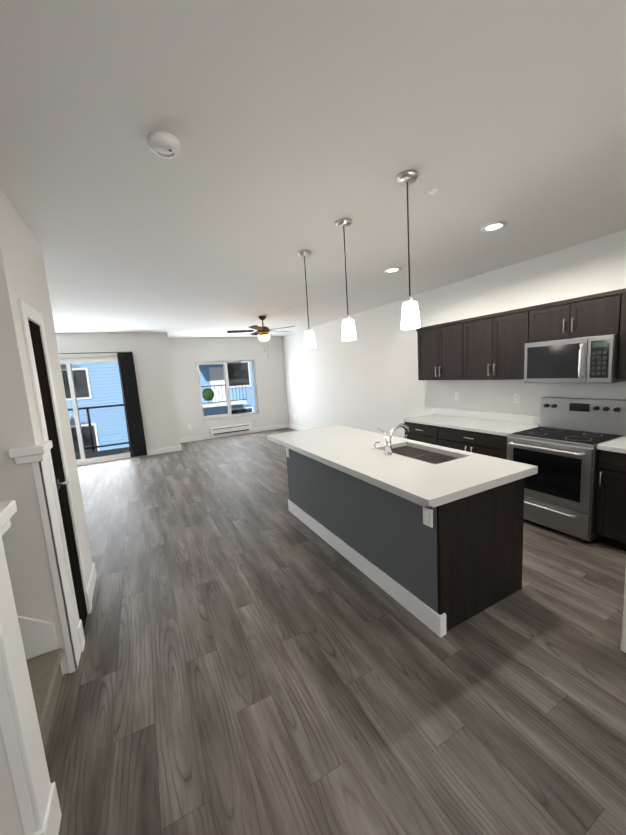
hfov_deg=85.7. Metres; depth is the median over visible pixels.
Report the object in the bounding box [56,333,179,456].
wall
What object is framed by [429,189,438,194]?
sprinkler
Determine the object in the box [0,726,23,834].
wall
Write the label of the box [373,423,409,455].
faucet
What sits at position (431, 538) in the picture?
kitchen island
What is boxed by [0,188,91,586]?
wall
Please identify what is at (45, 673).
carpet
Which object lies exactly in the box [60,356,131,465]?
window
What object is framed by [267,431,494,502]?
island countertop
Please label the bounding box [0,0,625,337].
ceiling
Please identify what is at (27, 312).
trim
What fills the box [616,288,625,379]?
upper cabinet
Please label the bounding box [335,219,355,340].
pendant light
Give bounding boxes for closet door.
[28,319,87,631]
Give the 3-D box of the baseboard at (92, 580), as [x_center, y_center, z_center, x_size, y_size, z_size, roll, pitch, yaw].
[-1.828,1.378,2.791,0.015,0.130,0.450,-8,9,-27]
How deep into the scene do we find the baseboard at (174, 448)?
7.95 m
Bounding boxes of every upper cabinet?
[416,321,455,379]
[456,307,527,379]
[528,289,623,335]
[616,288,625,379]
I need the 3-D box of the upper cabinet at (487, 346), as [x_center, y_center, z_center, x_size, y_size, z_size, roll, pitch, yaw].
[2.228,-0.839,4.028,0.347,0.755,0.857,-8,9,-27]
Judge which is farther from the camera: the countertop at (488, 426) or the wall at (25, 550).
the countertop at (488, 426)
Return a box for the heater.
[209,423,251,436]
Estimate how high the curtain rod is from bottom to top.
0.030 m
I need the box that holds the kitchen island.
[268,439,537,637]
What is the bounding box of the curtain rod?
[59,351,130,353]
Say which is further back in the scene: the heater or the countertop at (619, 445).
the heater
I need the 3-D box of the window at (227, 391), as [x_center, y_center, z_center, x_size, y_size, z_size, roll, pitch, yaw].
[-2.418,-0.810,9.632,1.670,1.600,0.140,-8,9,-27]
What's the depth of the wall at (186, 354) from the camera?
9.53 m
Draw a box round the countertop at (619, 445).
[597,436,625,454]
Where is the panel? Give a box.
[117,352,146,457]
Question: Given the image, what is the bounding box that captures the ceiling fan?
[227,316,294,357]
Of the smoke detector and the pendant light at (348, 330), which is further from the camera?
the pendant light at (348, 330)
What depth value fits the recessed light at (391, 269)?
3.83 m
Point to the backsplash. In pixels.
(503, 417)
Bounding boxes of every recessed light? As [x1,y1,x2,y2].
[384,267,400,272]
[480,221,506,231]
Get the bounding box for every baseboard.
[88,563,96,600]
[141,445,181,456]
[180,424,287,442]
[288,423,306,429]
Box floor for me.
[44,428,625,834]
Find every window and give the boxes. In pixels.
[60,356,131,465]
[195,360,258,420]
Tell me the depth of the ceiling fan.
6.35 m
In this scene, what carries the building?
on the ground
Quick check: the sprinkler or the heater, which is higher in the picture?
the sprinkler
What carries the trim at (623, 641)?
attached to the wall
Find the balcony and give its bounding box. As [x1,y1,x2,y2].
[68,404,129,459]
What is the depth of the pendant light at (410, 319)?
2.02 m
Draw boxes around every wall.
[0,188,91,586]
[0,210,68,674]
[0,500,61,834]
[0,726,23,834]
[40,245,92,564]
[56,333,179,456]
[168,337,287,437]
[282,229,625,437]
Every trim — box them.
[8,440,80,673]
[18,299,91,651]
[620,571,625,652]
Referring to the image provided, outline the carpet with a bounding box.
[26,648,63,750]
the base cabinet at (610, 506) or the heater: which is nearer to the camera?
the base cabinet at (610, 506)
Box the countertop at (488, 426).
[403,415,538,436]
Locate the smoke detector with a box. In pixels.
[147,131,180,158]
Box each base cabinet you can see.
[404,423,430,450]
[431,427,506,459]
[594,451,625,550]
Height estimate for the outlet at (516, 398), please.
0.116 m
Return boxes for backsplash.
[431,407,539,426]
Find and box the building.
[61,361,255,453]
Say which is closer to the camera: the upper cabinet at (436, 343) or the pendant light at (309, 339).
the pendant light at (309, 339)
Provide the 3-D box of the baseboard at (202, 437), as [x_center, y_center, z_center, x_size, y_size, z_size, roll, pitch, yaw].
[-2.223,0.444,9.798,3.270,0.130,0.018,-8,9,-27]
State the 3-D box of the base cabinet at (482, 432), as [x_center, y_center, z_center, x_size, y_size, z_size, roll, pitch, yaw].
[2.152,0.552,4.240,0.617,0.875,1.045,-8,9,-27]
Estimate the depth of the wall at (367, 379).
5.33 m
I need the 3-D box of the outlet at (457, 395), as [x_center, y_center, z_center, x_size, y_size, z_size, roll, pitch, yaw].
[2.072,-0.307,4.851,0.009,0.116,0.072,-8,9,-27]
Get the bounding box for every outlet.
[455,392,459,399]
[514,394,519,403]
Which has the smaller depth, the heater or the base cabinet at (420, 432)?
the base cabinet at (420, 432)
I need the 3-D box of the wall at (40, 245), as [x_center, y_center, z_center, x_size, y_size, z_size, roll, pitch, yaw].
[-2.852,0.226,2.333,1.940,2.900,0.120,-8,9,-27]
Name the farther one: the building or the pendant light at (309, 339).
the building
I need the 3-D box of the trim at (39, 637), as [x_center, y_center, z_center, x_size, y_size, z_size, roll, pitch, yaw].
[-2.344,0.782,1.533,1.985,1.714,0.207,-8,9,-27]
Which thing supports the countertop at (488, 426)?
on the base cabinet at (482, 432)
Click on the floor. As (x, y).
(257, 657)
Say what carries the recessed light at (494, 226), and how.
in the ceiling
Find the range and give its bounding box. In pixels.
[507,397,625,542]
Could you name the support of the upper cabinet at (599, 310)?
attached to the wall at (367, 379)
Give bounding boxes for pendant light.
[297,250,315,347]
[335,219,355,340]
[396,170,419,329]
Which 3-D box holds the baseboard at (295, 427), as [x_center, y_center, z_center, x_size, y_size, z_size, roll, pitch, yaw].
[0.586,0.518,7.967,0.015,0.130,5.860,-8,9,-27]
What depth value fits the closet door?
2.24 m
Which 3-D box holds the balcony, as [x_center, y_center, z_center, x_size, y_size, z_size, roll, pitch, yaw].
[-5.313,0.434,8.043,3.200,1.290,1.550,-8,9,-27]
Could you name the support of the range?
on the floor

